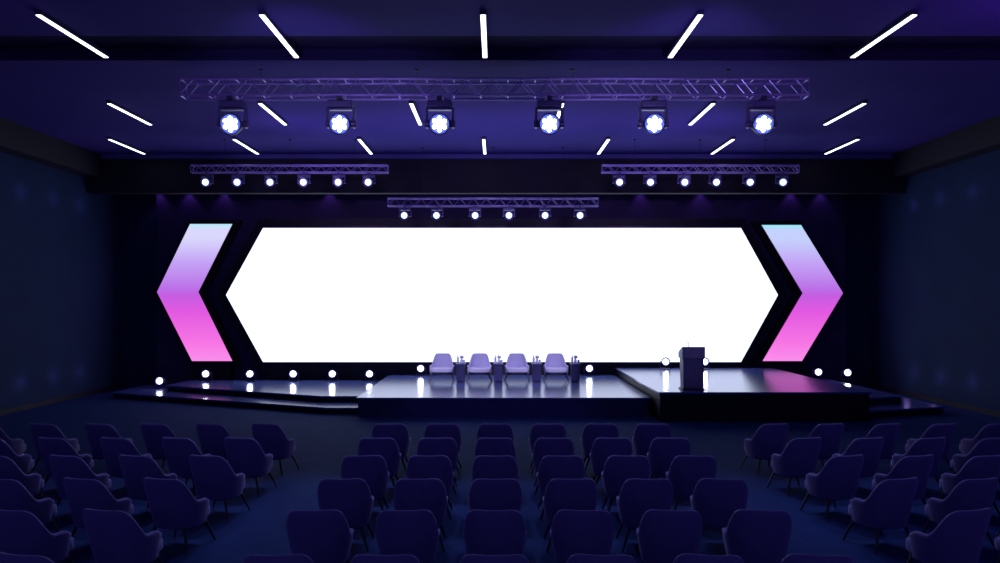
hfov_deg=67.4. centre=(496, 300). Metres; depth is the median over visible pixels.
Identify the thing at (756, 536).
chair
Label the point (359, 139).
ceiling lamp
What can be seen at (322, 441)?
floor
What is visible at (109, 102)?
ceiling lamp
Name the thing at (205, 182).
spotlight
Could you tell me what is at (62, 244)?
wall
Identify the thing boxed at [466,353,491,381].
armchair
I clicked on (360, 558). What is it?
chair
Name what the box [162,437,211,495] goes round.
chair
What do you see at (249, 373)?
floor light
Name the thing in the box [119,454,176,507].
chair
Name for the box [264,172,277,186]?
spotlight
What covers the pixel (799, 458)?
chair
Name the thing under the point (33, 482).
chair
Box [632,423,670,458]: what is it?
chair
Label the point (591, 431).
chair
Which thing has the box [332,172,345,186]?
spotlight
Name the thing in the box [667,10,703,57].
ceiling lamp
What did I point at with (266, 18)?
ceiling lamp
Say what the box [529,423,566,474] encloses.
chair
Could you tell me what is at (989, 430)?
chair
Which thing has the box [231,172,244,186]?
spotlight
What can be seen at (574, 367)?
side table
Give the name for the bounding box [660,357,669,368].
floor light
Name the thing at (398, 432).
chair
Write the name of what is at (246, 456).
chair
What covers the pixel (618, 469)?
chair
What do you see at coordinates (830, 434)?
chair
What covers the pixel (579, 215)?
spotlight
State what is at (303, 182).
spotlight
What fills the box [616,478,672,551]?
chair
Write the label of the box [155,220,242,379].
screen
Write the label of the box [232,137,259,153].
ceiling lamp
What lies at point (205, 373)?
floor light
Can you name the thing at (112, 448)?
chair
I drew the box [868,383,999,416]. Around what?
baseboard
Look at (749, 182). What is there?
spotlight
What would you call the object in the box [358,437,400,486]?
chair
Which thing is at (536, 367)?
side table
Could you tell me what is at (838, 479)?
chair
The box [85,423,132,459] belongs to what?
chair
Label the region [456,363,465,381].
side table
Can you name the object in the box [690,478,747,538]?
chair
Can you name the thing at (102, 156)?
trim
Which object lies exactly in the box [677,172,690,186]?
spotlight
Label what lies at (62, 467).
chair
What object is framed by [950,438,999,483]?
chair
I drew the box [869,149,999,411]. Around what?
wall
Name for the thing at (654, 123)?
light
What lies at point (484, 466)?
chair
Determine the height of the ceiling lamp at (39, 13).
0.082 m
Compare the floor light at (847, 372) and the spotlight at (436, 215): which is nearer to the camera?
the spotlight at (436, 215)
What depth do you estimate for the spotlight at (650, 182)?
21.39 m
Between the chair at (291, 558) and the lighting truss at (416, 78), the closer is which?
the chair at (291, 558)
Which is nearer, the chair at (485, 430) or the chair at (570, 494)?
the chair at (570, 494)
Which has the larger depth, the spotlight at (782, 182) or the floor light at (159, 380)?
the floor light at (159, 380)
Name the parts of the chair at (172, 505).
backrest, leg, leg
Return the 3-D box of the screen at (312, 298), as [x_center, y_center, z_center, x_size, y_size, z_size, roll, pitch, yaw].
[0.187,0.089,25.720,19.545,5.822,0.440,0,0,0]
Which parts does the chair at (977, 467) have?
seat, backrest, leg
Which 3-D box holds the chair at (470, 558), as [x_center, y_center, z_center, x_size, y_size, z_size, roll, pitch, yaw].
[-0.016,2.547,6.519,0.670,0.910,0.742,0,0,1]
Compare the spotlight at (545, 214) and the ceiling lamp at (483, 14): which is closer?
the ceiling lamp at (483, 14)
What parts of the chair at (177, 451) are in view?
backrest, leg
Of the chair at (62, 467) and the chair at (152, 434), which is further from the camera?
the chair at (152, 434)
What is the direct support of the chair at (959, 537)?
on the floor
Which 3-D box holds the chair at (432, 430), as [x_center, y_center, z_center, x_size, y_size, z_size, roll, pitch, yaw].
[-0.929,2.547,13.144,0.670,0.910,0.742,0,0,0]
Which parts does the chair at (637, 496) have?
leg, leg, backrest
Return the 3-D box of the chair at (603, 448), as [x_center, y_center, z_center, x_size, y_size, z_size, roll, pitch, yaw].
[1.804,2.547,11.819,0.670,0.910,0.742,0,0,4]
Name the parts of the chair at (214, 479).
backrest, leg, leg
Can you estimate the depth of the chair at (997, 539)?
8.03 m
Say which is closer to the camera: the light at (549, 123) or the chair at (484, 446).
the chair at (484, 446)
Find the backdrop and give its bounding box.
[156,194,845,384]
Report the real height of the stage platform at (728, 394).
0.740 m
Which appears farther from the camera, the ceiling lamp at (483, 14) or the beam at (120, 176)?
the beam at (120, 176)
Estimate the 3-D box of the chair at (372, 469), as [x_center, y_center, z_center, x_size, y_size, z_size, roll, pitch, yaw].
[-1.835,2.547,10.494,0.670,0.910,0.742,0,0,-5]
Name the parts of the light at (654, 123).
len plate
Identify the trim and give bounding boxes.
[0,117,102,176]
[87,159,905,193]
[100,154,892,158]
[890,115,999,176]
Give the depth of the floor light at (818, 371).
24.78 m
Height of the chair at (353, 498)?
0.910 m
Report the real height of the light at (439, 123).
0.764 m
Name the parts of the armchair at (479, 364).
seat frame, seat, backrest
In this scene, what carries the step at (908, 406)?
on the floor
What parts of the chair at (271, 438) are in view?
backrest, leg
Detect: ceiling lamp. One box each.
[34,10,109,57]
[106,100,152,124]
[107,137,145,153]
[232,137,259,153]
[258,10,299,57]
[258,100,287,124]
[357,137,372,153]
[409,100,422,124]
[480,10,487,57]
[482,137,486,153]
[556,100,564,117]
[597,137,610,153]
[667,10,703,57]
[688,100,715,124]
[710,137,734,153]
[823,100,866,124]
[824,137,859,153]
[849,10,917,57]
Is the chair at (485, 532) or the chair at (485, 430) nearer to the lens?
the chair at (485, 532)
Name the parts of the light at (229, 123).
len plate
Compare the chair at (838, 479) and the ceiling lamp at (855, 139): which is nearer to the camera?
the chair at (838, 479)
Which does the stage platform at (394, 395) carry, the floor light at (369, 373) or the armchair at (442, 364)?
the armchair at (442, 364)
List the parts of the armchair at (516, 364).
seat frame, backrest, seat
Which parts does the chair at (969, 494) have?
leg, seat, backrest, leg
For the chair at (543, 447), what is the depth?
11.51 m
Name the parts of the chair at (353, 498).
backrest, leg, leg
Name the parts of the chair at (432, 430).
backrest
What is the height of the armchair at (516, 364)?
0.847 m
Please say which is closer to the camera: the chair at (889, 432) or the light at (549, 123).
the chair at (889, 432)
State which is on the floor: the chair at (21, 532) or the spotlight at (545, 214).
the chair at (21, 532)
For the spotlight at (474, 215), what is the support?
hanging from the lighting truss at (388, 198)
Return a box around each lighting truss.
[179,69,809,99]
[190,139,388,173]
[387,147,598,206]
[601,139,799,173]
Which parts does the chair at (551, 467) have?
backrest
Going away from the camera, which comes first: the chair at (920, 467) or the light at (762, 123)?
the chair at (920, 467)
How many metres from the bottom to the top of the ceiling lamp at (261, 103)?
0.082 m
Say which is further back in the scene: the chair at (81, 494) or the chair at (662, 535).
the chair at (81, 494)
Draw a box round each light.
[155,376,165,388]
[201,369,211,380]
[217,96,248,134]
[245,369,255,380]
[289,369,298,380]
[325,96,356,134]
[328,369,337,380]
[365,369,374,380]
[416,364,425,375]
[424,96,454,134]
[534,96,564,134]
[584,364,593,375]
[637,96,668,134]
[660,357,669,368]
[704,357,708,368]
[745,96,776,134]
[812,368,822,379]
[841,368,851,379]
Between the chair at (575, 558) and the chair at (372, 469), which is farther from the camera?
the chair at (372, 469)
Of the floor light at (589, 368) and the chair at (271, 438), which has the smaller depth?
the chair at (271, 438)
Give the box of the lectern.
[678,342,704,389]
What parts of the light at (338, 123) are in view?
len plate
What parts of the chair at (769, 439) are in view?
leg, backrest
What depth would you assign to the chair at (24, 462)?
11.70 m
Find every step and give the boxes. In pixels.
[112,385,357,413]
[166,380,380,401]
[822,378,902,404]
[869,397,944,417]
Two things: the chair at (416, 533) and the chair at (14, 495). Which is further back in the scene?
the chair at (14, 495)
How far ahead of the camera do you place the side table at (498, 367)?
23.15 m
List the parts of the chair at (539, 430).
backrest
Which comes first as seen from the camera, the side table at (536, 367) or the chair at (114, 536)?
the chair at (114, 536)
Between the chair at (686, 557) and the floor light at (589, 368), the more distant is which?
the floor light at (589, 368)
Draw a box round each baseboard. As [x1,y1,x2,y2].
[0,383,124,415]
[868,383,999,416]
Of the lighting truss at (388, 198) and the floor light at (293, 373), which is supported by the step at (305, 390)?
the floor light at (293, 373)
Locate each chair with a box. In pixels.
[0,428,25,454]
[0,439,33,473]
[0,456,43,498]
[0,479,58,532]
[0,510,73,562]
[0,552,53,562]
[29,423,79,472]
[38,437,93,489]
[49,454,110,507]
[63,477,133,536]
[82,508,162,562]
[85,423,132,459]
[100,437,152,478]
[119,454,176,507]
[141,423,175,466]
[143,477,215,553]
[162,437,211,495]
[189,455,250,520]
[196,423,230,459]
[224,437,276,495]
[243,554,312,562]
[252,423,298,475]
[286,509,353,562]
[317,478,373,551]
[341,455,388,510]
[351,554,419,562]
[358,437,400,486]
[372,423,410,471]
[375,510,439,562]
[393,478,447,551]
[406,455,453,519]
[417,437,458,494]
[424,423,462,474]
[460,554,528,562]
[463,510,526,554]
[468,478,521,511]
[472,455,518,480]
[474,437,515,459]
[477,423,513,441]
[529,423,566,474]
[532,437,573,494]
[537,455,584,519]
[542,478,596,551]
[550,509,613,562]
[566,554,635,562]
[580,423,618,470]
[590,437,632,485]
[601,455,649,511]
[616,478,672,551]
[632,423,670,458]
[636,509,702,562]
[647,437,690,478]
[666,455,715,509]
[673,553,743,562]
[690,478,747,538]
[722,509,791,562]
[740,423,788,475]
[766,437,821,495]
[781,553,853,562]
[800,454,863,520]
[808,423,843,472]
[832,437,883,485]
[842,477,918,553]
[853,423,899,459]
[872,454,933,505]
[890,437,945,489]
[905,423,955,470]
[906,508,991,562]
[922,477,998,549]
[939,455,999,515]
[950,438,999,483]
[959,424,999,454]
[995,534,999,562]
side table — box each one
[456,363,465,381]
[493,363,502,381]
[531,363,541,381]
[569,363,580,381]
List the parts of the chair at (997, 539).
seat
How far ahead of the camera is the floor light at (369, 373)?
24.78 m
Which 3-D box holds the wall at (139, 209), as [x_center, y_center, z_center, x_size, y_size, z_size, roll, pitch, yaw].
[0.000,-1.050,26.300,26.000,8.300,0.200,0,0,0]
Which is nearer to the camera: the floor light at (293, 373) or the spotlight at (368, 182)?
the spotlight at (368, 182)
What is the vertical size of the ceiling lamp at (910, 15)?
0.082 m
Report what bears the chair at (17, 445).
on the floor
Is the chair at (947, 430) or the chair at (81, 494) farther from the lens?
the chair at (947, 430)
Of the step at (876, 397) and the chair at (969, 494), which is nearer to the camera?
the chair at (969, 494)
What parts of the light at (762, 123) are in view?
len plate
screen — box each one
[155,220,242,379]
[217,219,786,379]
[750,221,844,375]
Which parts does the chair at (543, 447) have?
backrest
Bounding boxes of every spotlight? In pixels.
[200,172,213,186]
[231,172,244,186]
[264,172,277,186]
[297,172,310,186]
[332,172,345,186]
[362,172,375,186]
[399,206,410,219]
[431,206,442,219]
[469,206,480,219]
[503,206,514,219]
[539,206,550,219]
[574,206,585,219]
[612,172,625,186]
[643,172,656,186]
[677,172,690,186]
[708,172,721,186]
[742,172,755,186]
[775,172,788,186]
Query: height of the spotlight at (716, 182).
0.424 m
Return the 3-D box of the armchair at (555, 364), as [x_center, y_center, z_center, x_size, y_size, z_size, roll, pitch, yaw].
[1.848,2.077,23.353,0.803,0.847,0.792,0,0,0]
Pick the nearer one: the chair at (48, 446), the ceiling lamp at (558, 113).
the chair at (48, 446)
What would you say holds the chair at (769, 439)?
on the floor
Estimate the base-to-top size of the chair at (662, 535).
0.910 m
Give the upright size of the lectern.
1.204 m
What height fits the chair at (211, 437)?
0.910 m
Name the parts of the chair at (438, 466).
backrest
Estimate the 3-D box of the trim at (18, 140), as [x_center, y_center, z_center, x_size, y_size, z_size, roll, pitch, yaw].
[-12.750,-4.275,10.900,0.500,0.710,25.800,0,0,0]
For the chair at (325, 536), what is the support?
on the floor
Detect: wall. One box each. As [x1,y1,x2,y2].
[0,151,123,409]
[124,194,868,386]
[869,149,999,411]
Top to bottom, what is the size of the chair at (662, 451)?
0.910 m
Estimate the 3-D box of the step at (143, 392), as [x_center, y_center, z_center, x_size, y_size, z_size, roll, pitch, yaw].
[-7.785,2.915,22.600,8.230,0.170,5.400,0,0,0]
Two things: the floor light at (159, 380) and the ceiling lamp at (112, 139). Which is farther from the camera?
the floor light at (159, 380)
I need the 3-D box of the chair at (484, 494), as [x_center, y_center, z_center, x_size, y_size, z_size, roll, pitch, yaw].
[-0.015,2.547,9.169,0.670,0.910,0.742,0,0,-1]
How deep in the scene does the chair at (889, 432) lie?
12.84 m
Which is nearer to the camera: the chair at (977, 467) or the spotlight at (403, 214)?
the chair at (977, 467)
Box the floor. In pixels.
[0,387,999,562]
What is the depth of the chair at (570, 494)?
8.87 m
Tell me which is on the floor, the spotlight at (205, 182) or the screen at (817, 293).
the screen at (817, 293)
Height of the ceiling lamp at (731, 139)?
0.082 m
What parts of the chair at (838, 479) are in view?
leg, leg, backrest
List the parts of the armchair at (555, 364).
backrest, seat frame, seat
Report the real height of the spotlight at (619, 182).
0.424 m
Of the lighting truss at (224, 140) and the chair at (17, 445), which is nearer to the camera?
the chair at (17, 445)
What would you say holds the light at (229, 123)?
hanging from the lighting truss at (416, 78)
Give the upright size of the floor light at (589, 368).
0.396 m
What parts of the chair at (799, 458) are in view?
leg, leg, backrest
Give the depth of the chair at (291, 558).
6.17 m
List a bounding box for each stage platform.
[356,375,649,416]
[616,368,870,421]
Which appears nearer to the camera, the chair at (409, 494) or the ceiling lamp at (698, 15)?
the chair at (409, 494)
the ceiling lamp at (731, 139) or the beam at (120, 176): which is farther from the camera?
the beam at (120, 176)
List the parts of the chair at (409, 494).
backrest, leg, leg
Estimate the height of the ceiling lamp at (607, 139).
0.082 m
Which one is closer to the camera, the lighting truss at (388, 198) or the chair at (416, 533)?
the chair at (416, 533)
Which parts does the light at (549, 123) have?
len plate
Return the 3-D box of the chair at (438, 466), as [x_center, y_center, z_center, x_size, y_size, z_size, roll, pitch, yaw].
[-0.926,2.547,10.494,0.670,0.910,0.742,0,0,-2]
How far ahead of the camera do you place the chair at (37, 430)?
12.85 m
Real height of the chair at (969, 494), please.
0.910 m
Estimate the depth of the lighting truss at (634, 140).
21.40 m
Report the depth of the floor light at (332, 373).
24.78 m
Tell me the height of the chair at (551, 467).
0.910 m
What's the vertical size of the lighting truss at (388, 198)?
1.785 m
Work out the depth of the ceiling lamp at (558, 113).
18.05 m
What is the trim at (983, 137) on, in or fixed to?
attached to the wall at (934, 246)
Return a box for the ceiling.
[0,0,999,153]
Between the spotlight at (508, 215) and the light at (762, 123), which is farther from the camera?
the spotlight at (508, 215)
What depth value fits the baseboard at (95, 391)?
22.21 m
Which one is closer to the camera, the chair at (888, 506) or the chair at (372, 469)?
the chair at (888, 506)
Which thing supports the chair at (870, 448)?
on the floor
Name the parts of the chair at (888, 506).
leg, seat, seat frame, leg, backrest, leg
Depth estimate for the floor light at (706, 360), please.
24.78 m
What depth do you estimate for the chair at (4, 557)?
6.17 m
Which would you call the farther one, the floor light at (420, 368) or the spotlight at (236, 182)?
the floor light at (420, 368)
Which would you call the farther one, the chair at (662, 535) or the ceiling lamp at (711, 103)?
the ceiling lamp at (711, 103)
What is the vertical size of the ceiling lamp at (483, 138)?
0.082 m
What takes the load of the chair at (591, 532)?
on the floor
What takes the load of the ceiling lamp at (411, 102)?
attached to the ceiling
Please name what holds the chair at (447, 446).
on the floor
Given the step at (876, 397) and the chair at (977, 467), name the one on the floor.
the chair at (977, 467)
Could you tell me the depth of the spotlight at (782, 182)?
21.40 m
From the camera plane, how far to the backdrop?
25.95 m
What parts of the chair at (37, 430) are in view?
leg, backrest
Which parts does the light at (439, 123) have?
len plate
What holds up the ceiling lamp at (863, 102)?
attached to the ceiling
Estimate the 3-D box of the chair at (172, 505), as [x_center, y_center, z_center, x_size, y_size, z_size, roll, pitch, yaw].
[-3.893,2.547,9.171,0.670,0.910,0.742,0,0,14]
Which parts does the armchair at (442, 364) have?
seat frame, seat, backrest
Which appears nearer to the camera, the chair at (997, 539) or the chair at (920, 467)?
the chair at (997, 539)
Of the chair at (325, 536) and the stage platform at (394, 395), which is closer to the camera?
the chair at (325, 536)
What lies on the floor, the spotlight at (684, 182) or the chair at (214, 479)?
the chair at (214, 479)
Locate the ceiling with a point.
(937, 74)
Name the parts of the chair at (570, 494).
leg, leg, backrest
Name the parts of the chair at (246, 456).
backrest, leg, leg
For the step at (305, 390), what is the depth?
22.99 m
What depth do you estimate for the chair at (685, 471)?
10.20 m
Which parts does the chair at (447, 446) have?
backrest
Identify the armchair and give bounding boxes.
[429,353,454,381]
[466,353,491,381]
[504,353,529,381]
[543,353,569,381]
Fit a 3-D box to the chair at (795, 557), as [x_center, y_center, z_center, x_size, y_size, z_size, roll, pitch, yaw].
[2.714,2.547,6.519,0.670,0.910,0.742,0,0,6]
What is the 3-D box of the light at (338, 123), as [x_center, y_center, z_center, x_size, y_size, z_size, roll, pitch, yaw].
[-3.110,-3.674,15.015,0.610,0.764,0.443,0,0,0]

